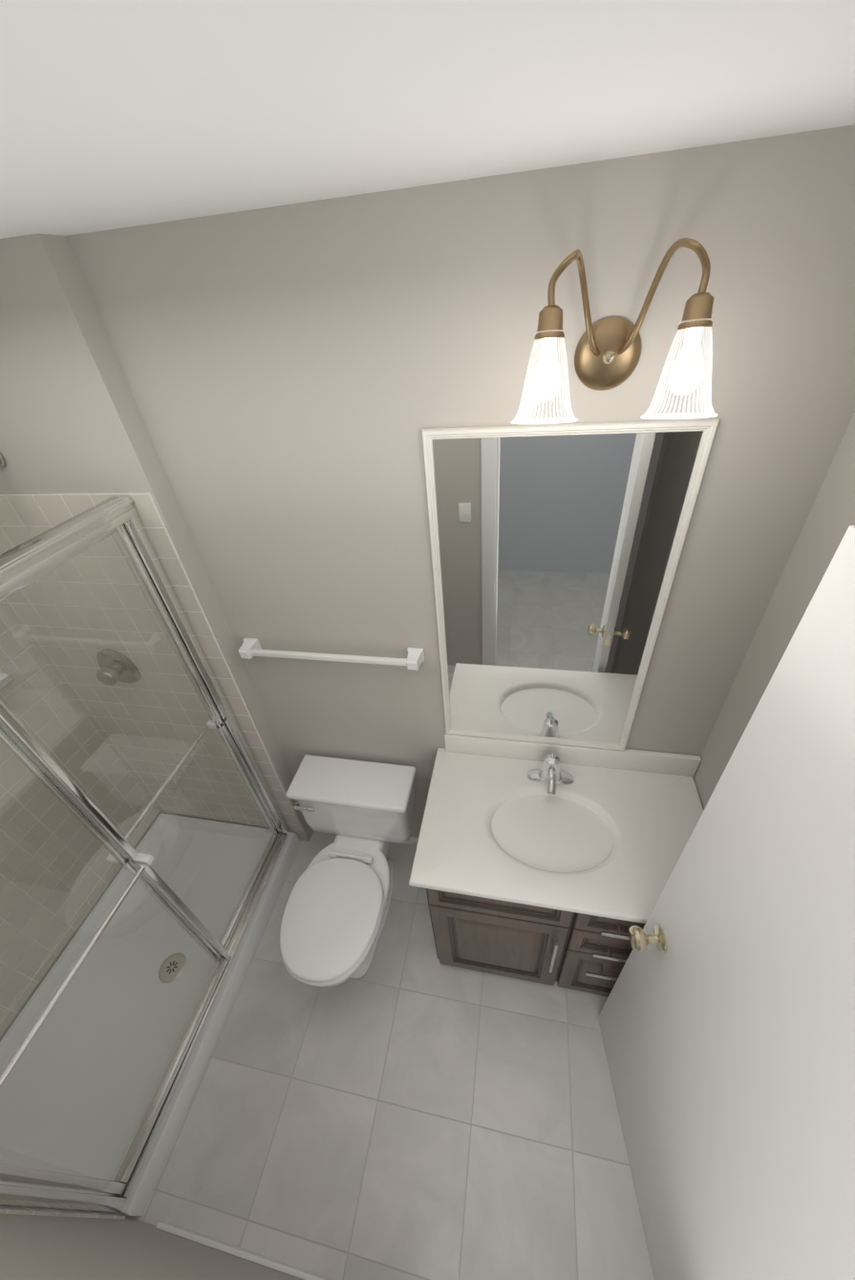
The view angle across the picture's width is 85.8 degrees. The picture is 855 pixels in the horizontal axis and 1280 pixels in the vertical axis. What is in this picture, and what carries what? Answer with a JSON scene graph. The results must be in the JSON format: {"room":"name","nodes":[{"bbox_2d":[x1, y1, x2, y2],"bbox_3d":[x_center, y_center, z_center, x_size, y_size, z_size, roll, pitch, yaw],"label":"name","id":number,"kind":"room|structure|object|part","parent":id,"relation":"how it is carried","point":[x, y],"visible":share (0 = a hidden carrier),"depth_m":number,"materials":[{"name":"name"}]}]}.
{"room":"bathroom","nodes":[
{"label":"bathroom","id":0,"kind":"room"},
{"bbox_2d":[0,810,161,1041],"bbox_3d":[-1.752,0.486,1.336,0.120,2.420,1.395,3,38,11],"label":"wall","id":1,"kind":"structure","parent":0,"point":[62,950],"depth_m":2.04,"materials":[{"name":"grey paint"}]},
{"bbox_2d":[0,603,159,1036],"bbox_3d":[-1.662,0.627,1.509,0.006,1.771,1.269,3,38,11],"label":"wall tile","id":2,"kind":"structure","parent":1,"relation":"attached to","point":[21,833],"depth_m":1.91,"materials":[{"name":"beige tile"}]},
{"bbox_2d":[0,1212,302,1279],"bbox_3d":[-0.970,0.925,0.667,1.720,2.420,0.120,3,38,11],"label":"wall","id":3,"kind":"structure","parent":0,"point":[48,1248],"depth_m":1.02,"materials":[{"name":"grey paint"}]},
{"bbox_2d":[0,1204,125,1219],"bbox_3d":[-1.383,1.039,0.940,0.804,1.771,0.006,3,38,11],"label":"wall tile","id":4,"kind":"structure","parent":3,"relation":"attached to","point":[23,1210],"depth_m":1.19,"materials":[{"name":"beige tile"}]},
{"bbox_2d":[0,233,313,841],"bbox_3d":[-1.182,0.023,1.864,0.983,2.420,0.195,3,38,11],"label":"wall","id":5,"kind":"structure","parent":0,"point":[72,421],"depth_m":1.20,"materials":[{"name":"grey paint"}]},
{"bbox_2d":[0,492,302,831],"bbox_3d":[-1.126,0.264,1.912,0.847,1.771,0.006,3,38,11],"label":"wall tile","id":6,"kind":"structure","parent":5,"relation":"attached to","point":[24,518],"depth_m":1.75,"materials":[{"name":"beige tile"}]},
{"bbox_2d":[120,830,654,1279],"bbox_3d":[-0.104,2.012,1.218,3.560,0.100,3.220,3,38,11],"label":"floor","id":7,"kind":"structure","parent":0,"point":[407,1105],"depth_m":1.58,"materials":[{"name":"tile"}]},
{"bbox_2d":[0,454,299,1216],"bbox_3d":[-1.257,0.638,1.415,0.822,2.008,1.261,3,38,11],"label":"shower","id":8,"kind":"object","parent":7,"relation":"on","point":[109,1039],"visible":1,"depth_m":1.66,"materials":[{"name":"clear glass"}]},
{"bbox_2d":[278,754,416,986],"bbox_3d":[-0.336,1.010,1.907,0.506,0.692,0.733,3,38,11],"label":"toilet","id":9,"kind":"object","parent":7,"relation":"on","point":[335,914],"visible":1,"depth_m":1.84,"materials":[{"name":"white ceramic"}]},
{"bbox_3d":[-0.365,1.042,1.769,0.380,0.049,0.471,3,38,11],"label":"seat","id":10,"kind":"part","parent":9,"relation":"part of","materials":[{"name":"white plastic"}]},
{"bbox_3d":[-0.331,1.152,1.973,0.378,0.374,0.650,3,38,11],"label":"bowl","id":11,"kind":"part","parent":9,"relation":"part of","materials":[{"name":"white ceramic"}]},
{"bbox_2d":[408,732,703,996],"bbox_3d":[0.478,0.890,1.758,0.945,0.924,0.556,3,38,11],"label":"bathroom vanity","id":12,"kind":"object","parent":7,"relation":"on","point":[546,864],"visible":0.94,"depth_m":1.58,"materials":[{"name":"white stone"}]},
{"bbox_2d":[526,752,574,795],"bbox_3d":[0.441,0.485,1.636,0.168,0.129,0.140,3,38,11],"label":"faucet","id":13,"kind":"object","parent":12,"relation":"on","point":[548,778],"depth_m":1.67,"materials":[{"name":"silver metal"}]},
{"bbox_2d":[0,0,854,238],"bbox_3d":[-0.298,0.023,-0.316,3.560,0.100,3.220,3,38,11],"label":"ceiling","id":14,"kind":"structure","parent":0,"point":[117,114],"depth_m":0.45,"materials":[{"name":"white paint"}]},
{"bbox_2d":[65,125,854,837],"bbox_3d":[0.187,0.075,1.623,1.797,2.420,0.120,3,38,11],"label":"wall","id":15,"kind":"structure","parent":0,"point":[299,377],"depth_m":1.04,"materials":[{"name":"grey paint"}]},
{"bbox_2d":[156,836,418,1279],"bbox_3d":[-0.363,1.428,1.875,0.766,0.062,1.349,3,38,11],"label":"baseboard","id":16,"kind":"structure","parent":15,"relation":"attached to","point":[251,1256],"depth_m":1.36,"materials":[{"name":"white"}]},
{"bbox_2d":[238,638,424,670],"bbox_3d":[-0.346,0.051,1.607,0.669,0.049,0.070,3,38,11],"label":"towel rail","id":17,"kind":"object","parent":15,"relation":"attached to","point":[250,648],"visible":1,"depth_m":1.58,"materials":[{"name":"white ceramic"}]},
{"bbox_2d":[421,418,719,750],"bbox_3d":[0.348,-0.058,1.387,0.653,1.101,0.018,3,38,11],"label":"mirror","id":18,"kind":"object","parent":15,"relation":"attached to","point":[556,550],"visible":1,"depth_m":1.27,"materials":[{"name":"white mirror"}]},
{"bbox_2d":[511,237,717,424],"bbox_3d":[0.352,-0.558,0.855,0.378,0.275,0.223,3,38,11],"label":"sconce","id":19,"kind":"object","parent":15,"relation":"attached to","point":[608,353],"visible":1,"depth_m":0.86,"materials":[{"name":"gold metal"}]},
{"bbox_3d":[0.228,-0.519,0.876,0.131,0.190,0.131,3,28,11],"label":"lamp shade","id":20,"kind":"part","parent":19,"relation":"part of","materials":[{"name":"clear glass"}]},
{"bbox_3d":[0.470,-0.506,0.828,0.131,0.190,0.131,3,28,11],"label":"lamp shade","id":21,"kind":"part","parent":19,"relation":"part of","materials":[{"name":"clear glass"}]},
{"bbox_2d":[693,411,854,810],"bbox_3d":[0.860,0.607,0.849,0.120,2.420,1.470,3,38,11],"label":"wall","id":22,"kind":"structure","parent":0,"point":[830,520],"depth_m":1.15,"materials":[{"name":"grey paint"}]},
{"bbox_3d":[0.147,0.190,-0.187,0.720,0.390,0.120,3,38,11],"label":"wall","id":23,"kind":"structure","parent":0,"visible":0},
{"bbox_2d":[597,525,854,1279],"bbox_3d":[0.553,0.890,0.851,0.228,2.002,0.774,3,38,11],"label":"door leaf","id":24,"kind":"structure","parent":23,"relation":"in","point":[726,1017],"depth_m":0.75,"materials":[{"name":"white paint"}]}
]}

